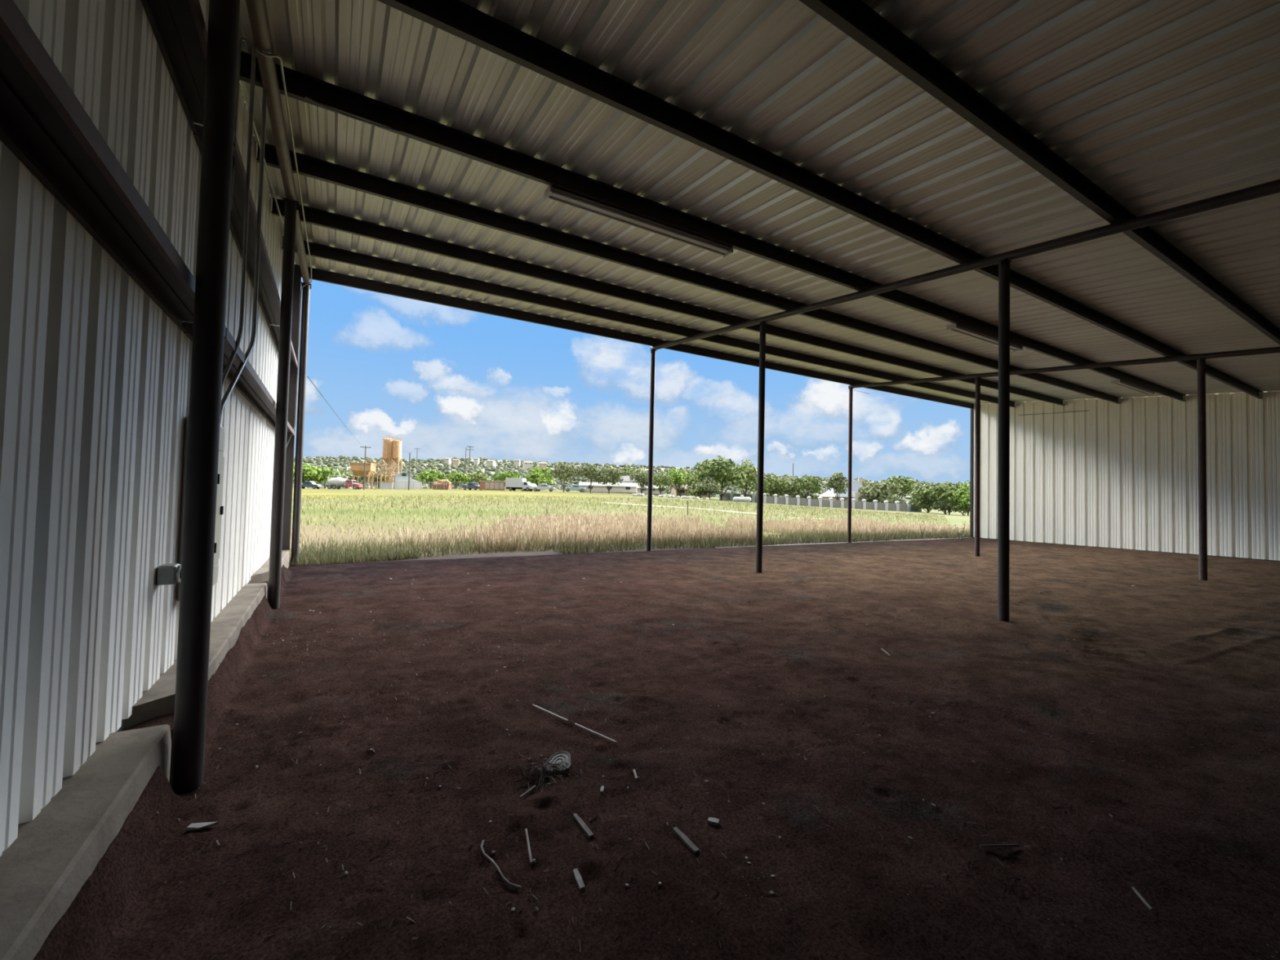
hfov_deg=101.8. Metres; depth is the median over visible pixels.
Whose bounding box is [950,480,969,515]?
tree
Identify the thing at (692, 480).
tree
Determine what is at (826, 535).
grass
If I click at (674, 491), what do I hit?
house
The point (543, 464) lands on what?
house
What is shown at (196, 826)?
shard
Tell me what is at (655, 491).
trailer
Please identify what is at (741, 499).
propane tank
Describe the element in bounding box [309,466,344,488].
tree
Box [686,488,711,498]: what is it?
shrub
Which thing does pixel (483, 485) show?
storage container
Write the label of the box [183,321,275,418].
beam
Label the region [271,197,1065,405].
rafter
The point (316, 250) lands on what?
rafter
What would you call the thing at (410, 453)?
utility pole
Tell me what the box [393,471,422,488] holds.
shed
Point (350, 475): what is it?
tree
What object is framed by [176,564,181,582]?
socket
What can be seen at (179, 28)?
beam
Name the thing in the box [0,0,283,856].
wall
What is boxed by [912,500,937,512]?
shrub
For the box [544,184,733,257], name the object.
batten
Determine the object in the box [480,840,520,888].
wire piece
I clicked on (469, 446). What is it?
utility pole
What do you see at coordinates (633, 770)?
stem
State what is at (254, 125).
conduit
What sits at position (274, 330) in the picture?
beam
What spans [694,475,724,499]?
tree
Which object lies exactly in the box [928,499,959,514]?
shrub
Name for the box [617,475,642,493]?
trailer
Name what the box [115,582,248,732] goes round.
trim
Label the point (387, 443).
silo
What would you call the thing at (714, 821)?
flake
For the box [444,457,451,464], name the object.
house
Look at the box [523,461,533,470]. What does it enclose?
house
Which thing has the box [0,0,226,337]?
beam
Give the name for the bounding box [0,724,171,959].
concrete curb
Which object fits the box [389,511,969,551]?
grass
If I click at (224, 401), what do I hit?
conduit
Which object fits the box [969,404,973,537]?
trim
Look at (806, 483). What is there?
tree
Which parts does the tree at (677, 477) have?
crown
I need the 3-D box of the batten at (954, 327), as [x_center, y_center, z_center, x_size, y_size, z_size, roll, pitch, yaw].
[6.707,-2.735,10.050,2.484,0.082,0.170,2,-2,-31]
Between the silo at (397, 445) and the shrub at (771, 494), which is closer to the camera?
the shrub at (771, 494)
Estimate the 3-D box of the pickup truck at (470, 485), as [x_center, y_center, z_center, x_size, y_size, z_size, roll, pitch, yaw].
[-40.556,1.503,126.049,5.680,1.900,1.930,0,-2,29]
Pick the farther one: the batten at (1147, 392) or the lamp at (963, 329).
the batten at (1147, 392)
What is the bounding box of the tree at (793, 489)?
[780,475,805,496]
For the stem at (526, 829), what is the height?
0.010 m
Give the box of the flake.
[707,817,719,826]
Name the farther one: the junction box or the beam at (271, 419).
the beam at (271, 419)
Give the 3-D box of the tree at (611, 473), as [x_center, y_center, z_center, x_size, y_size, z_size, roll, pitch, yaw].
[-6.940,-0.026,118.991,7.129,6.896,6.311,1,-2,0]
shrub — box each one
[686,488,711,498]
[754,489,781,496]
[784,491,819,499]
[881,495,906,503]
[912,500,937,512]
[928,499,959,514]
[950,502,969,515]
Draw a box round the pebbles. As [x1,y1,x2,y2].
[151,584,1261,959]
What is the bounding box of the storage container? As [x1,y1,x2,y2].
[479,480,505,490]
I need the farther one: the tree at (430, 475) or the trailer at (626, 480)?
the tree at (430, 475)
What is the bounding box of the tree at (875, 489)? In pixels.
[857,480,902,502]
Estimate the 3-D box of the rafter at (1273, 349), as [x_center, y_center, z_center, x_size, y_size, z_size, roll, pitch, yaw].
[10.857,-2.443,10.420,0.110,1.584,15.590,2,-2,-31]
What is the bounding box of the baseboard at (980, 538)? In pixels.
[980,537,1279,561]
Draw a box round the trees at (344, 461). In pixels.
[292,455,969,507]
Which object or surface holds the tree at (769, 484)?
on the ground at (956, 517)
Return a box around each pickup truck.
[301,480,322,488]
[461,482,481,490]
[520,483,540,491]
[533,483,555,491]
[564,484,586,492]
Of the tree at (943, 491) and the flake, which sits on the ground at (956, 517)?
the tree at (943, 491)
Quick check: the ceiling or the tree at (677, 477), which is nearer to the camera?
the ceiling
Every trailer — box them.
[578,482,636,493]
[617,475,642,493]
[635,484,664,494]
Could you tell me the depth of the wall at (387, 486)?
137.82 m
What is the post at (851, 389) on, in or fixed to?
on the floor
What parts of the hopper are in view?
leg, leg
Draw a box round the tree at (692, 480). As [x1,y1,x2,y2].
[683,471,713,496]
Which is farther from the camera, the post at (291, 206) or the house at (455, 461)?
the house at (455, 461)
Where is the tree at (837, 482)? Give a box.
[824,471,848,500]
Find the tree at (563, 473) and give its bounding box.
[550,462,580,492]
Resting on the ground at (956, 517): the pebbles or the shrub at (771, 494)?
the shrub at (771, 494)
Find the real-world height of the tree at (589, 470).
7.365 m
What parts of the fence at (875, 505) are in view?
board panel, board panel, board panel, board panel, board panel, board panel, board panel, board panel, board panel, board panel, board panel, board panel, board panel, board panel, board panel, board panel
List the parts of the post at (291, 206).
cap plate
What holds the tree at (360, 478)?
on the ground at (956, 517)
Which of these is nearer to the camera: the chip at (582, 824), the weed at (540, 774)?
the chip at (582, 824)
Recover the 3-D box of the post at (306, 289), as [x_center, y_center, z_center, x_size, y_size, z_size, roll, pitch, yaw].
[-6.093,-0.980,9.331,0.150,5.147,0.114,2,-2,-31]
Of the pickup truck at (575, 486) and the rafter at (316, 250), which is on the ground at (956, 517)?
the pickup truck at (575, 486)
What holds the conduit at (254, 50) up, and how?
attached to the beam at (248, 383)
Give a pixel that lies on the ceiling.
(1161, 104)
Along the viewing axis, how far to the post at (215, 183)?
2.40 m
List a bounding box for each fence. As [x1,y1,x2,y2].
[320,480,467,490]
[719,489,921,511]
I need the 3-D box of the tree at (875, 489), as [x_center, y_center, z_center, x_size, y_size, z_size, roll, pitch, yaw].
[56.072,3.673,122.358,9.874,7.216,10.168,1,-2,0]
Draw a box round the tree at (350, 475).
[329,466,367,488]
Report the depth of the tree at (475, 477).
156.18 m
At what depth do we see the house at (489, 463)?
607.67 m
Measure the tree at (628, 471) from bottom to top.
8.006 m
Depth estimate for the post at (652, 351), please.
13.06 m
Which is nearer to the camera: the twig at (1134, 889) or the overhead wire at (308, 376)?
the twig at (1134, 889)
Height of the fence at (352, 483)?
2.712 m
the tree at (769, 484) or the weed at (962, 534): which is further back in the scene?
the tree at (769, 484)
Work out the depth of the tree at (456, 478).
151.11 m
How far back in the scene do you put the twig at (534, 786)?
2.36 m
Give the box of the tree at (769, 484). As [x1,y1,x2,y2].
[752,474,792,495]
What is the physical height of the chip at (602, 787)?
0.011 m
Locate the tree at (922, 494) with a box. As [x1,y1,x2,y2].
[908,484,941,512]
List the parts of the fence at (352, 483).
rail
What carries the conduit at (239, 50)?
attached to the rafter at (256, 9)
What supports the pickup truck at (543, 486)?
on the ground at (956, 517)
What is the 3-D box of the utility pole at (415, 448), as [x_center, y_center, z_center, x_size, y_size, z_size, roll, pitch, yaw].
[-90.281,-4.378,210.227,2.200,17.192,0.340,2,-2,-23]
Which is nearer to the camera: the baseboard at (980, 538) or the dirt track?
the baseboard at (980, 538)
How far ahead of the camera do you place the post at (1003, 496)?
6.18 m
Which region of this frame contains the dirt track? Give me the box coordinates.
[601,502,756,514]
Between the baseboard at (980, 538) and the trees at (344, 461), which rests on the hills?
the trees at (344, 461)
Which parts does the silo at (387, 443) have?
leg, tank, leg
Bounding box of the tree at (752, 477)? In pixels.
[728,459,757,497]
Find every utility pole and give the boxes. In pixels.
[360,445,371,489]
[408,453,410,489]
[414,448,420,479]
[464,447,466,484]
[466,445,473,488]
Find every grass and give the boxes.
[288,543,422,566]
[298,526,973,564]
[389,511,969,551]
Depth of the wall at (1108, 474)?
16.59 m
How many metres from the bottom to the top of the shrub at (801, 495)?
3.732 m
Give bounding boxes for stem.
[524,828,532,863]
[632,768,637,779]
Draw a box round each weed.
[511,757,586,796]
[954,520,965,541]
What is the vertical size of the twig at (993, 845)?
0.015 m
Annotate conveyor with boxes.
[364,469,385,488]
[365,458,381,487]
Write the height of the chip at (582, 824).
0.016 m
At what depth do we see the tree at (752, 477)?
114.85 m
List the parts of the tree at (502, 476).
crown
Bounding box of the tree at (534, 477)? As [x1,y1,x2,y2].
[523,466,555,486]
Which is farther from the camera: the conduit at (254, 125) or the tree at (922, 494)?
the tree at (922, 494)
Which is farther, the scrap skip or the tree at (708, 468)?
the scrap skip
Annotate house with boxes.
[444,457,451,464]
[452,458,459,466]
[473,457,479,464]
[486,460,496,467]
[514,459,520,466]
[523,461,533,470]
[537,462,546,469]
[668,484,708,497]
[819,479,875,502]
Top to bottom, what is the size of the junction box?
0.100 m
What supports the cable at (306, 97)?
hanging from the rafter at (299, 85)
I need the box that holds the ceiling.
[237,0,1279,404]
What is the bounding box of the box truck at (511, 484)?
[505,478,535,491]
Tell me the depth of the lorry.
123.12 m
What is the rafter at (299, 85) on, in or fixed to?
attached to the ceiling
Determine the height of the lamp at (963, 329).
0.032 m
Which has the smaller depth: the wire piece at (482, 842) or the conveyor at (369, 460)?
the wire piece at (482, 842)
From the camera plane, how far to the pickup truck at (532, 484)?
127.62 m
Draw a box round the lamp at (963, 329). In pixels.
[956,326,1021,349]
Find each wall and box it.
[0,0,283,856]
[380,482,393,488]
[973,391,1279,560]
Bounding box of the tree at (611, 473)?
[594,464,625,493]
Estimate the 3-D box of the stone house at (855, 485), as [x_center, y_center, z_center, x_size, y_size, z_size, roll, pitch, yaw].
[51.310,3.481,127.808,11.374,7.690,9.800,1,-2,-6]
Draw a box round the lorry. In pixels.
[325,469,362,489]
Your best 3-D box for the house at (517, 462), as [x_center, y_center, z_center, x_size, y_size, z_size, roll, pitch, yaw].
[-148.641,-20.414,629.959,6.779,9.213,4.925,1,-2,4]
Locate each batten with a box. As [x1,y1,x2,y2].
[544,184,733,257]
[946,323,1022,351]
[1111,379,1154,395]
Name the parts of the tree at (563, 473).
crown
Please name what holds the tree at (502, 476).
on the ground at (956, 517)
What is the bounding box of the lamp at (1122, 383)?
[1120,381,1153,393]
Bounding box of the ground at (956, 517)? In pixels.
[289,488,969,564]
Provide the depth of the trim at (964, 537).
16.52 m
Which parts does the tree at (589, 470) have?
crown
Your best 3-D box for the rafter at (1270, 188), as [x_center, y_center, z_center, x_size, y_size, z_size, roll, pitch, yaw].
[4.264,-2.712,6.514,0.110,1.584,15.590,2,-2,-31]
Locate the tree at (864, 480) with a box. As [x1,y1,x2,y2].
[853,477,870,490]
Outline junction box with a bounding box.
[155,563,181,585]
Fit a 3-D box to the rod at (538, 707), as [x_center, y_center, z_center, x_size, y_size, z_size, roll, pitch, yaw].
[-0.555,1.432,3.202,0.327,0.015,0.010,0,-2,39]
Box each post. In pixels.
[170,0,239,794]
[267,197,298,608]
[290,282,311,564]
[646,349,657,551]
[755,320,768,572]
[847,387,853,542]
[974,377,981,556]
[996,257,1012,621]
[1196,357,1207,580]
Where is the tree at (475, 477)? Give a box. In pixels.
[463,471,493,488]
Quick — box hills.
[293,457,968,500]
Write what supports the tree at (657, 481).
on the ground at (956, 517)
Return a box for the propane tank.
[733,495,751,504]
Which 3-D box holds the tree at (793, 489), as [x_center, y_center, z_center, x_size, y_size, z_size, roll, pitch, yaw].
[37.366,2.582,127.911,7.270,7.324,7.702,1,-2,0]
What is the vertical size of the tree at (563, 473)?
7.548 m
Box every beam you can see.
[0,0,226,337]
[140,0,235,143]
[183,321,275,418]
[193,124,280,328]
[266,413,294,435]
[269,324,297,368]
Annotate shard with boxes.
[186,822,218,830]
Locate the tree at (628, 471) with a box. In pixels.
[610,466,648,483]
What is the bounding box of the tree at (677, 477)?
[664,467,693,496]
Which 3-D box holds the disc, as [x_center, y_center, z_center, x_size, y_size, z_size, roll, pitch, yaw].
[-0.406,1.429,2.634,0.137,0.021,0.182,0,-2,31]
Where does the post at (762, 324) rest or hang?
on the floor
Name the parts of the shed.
door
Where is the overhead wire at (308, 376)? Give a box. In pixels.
[307,376,363,446]
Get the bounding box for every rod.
[532,704,568,721]
[574,723,617,742]
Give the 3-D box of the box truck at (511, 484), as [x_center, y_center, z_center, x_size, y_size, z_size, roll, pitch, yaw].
[-28.444,1.123,123.985,6.800,3.000,2.300,1,-2,11]
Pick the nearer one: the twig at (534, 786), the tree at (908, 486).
the twig at (534, 786)
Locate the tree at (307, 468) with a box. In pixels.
[293,462,327,484]
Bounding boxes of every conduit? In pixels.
[220,87,266,422]
[222,35,256,386]
[230,37,311,446]
[253,119,283,223]
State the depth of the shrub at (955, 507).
100.58 m
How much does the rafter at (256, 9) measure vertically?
1.588 m
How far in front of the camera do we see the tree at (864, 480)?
139.45 m
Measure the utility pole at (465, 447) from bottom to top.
15.845 m
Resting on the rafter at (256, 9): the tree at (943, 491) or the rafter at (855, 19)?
the rafter at (855, 19)
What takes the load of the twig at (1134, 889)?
on the floor
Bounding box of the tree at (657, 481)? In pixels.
[652,471,674,494]
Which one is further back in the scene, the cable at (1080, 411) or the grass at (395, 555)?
the cable at (1080, 411)
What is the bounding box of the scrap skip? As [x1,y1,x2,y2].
[431,479,451,489]
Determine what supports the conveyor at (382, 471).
on the ground at (956, 517)
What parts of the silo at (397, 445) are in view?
leg, tank, leg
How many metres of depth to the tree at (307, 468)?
148.23 m
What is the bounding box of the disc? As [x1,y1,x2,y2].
[543,751,570,773]
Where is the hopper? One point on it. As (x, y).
(357, 468)
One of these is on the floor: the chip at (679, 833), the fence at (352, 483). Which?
the chip at (679, 833)
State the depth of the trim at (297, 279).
9.18 m
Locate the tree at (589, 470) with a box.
[577,463,600,493]
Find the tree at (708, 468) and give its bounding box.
[692,454,749,500]
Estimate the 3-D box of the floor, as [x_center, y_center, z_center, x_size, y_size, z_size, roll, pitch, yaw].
[7.372,1.696,8.240,23.110,0.256,15.500,2,-2,-31]
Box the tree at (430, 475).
[414,468,444,488]
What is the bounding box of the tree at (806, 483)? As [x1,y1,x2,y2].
[791,474,822,497]
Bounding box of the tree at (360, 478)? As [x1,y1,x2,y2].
[358,470,392,488]
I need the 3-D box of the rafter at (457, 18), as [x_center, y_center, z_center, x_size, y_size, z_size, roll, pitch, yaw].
[7.397,-2.753,8.608,22.867,0.206,0.066,2,-2,-31]
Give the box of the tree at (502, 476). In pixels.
[490,471,520,489]
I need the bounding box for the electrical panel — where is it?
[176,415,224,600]
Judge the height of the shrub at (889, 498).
4.020 m
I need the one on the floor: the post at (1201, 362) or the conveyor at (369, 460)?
the post at (1201, 362)
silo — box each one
[380,435,394,483]
[390,437,402,488]
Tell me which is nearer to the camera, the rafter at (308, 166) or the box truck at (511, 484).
the rafter at (308, 166)
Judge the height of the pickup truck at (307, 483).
1.900 m
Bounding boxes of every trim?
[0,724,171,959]
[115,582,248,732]
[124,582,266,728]
[248,550,289,583]
[281,274,301,550]
[713,537,974,548]
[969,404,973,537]
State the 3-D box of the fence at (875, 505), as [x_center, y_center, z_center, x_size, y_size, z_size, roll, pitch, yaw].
[39.580,4.805,115.629,35.298,4.298,26.826,2,-2,-31]
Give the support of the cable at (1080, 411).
attached to the wall at (1108, 474)
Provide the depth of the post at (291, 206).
5.93 m
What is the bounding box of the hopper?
[350,462,376,488]
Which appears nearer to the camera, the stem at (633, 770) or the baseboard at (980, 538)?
the stem at (633, 770)
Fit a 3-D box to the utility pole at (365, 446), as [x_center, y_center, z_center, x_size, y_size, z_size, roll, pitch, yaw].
[-62.520,-2.526,118.138,2.200,10.484,0.340,2,-2,-23]
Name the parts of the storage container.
panel, panel, panel, panel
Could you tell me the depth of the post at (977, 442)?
13.61 m
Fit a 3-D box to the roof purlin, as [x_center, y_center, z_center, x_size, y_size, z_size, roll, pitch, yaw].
[3.576,-3.361,15.101,22.867,0.206,0.066,2,-2,-31]
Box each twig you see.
[519,785,536,798]
[979,844,1019,847]
[1131,887,1153,911]
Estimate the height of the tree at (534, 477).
7.186 m
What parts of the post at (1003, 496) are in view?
cap plate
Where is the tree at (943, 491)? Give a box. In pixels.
[928,482,968,514]
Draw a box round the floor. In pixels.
[32,537,1279,959]
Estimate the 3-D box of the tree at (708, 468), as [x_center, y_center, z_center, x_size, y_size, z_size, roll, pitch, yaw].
[17.581,-0.361,111.915,12.557,10.029,11.137,1,-2,0]
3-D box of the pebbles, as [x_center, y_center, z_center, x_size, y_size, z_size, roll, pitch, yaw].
[0.748,1.431,4.427,7.121,0.242,5.134,2,-2,-31]
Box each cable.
[305,96,400,133]
[1018,410,1085,415]
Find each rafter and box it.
[239,51,1186,401]
[245,0,310,283]
[256,141,1120,404]
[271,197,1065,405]
[281,235,1016,407]
[377,0,1262,399]
[650,178,1279,350]
[799,0,1279,345]
[848,346,1279,388]
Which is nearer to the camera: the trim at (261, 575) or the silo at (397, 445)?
the trim at (261, 575)
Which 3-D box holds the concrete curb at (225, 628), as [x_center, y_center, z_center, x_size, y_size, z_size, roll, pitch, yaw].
[-3.401,1.349,4.168,0.323,0.450,3.954,2,-2,-31]
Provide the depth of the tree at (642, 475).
118.52 m
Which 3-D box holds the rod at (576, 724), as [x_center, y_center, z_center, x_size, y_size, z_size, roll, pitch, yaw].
[-0.253,1.434,2.949,0.331,0.010,0.010,0,-2,40]
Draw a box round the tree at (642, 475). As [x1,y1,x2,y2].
[629,471,653,493]
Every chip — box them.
[573,813,593,838]
[573,868,585,890]
[600,786,604,793]
[672,826,699,853]
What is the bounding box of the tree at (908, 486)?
[881,475,919,501]
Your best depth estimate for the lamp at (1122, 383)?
13.87 m
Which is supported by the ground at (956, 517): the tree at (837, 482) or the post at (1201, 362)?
the tree at (837, 482)
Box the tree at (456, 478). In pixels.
[444,471,471,488]
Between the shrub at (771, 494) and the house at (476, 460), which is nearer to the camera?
the shrub at (771, 494)

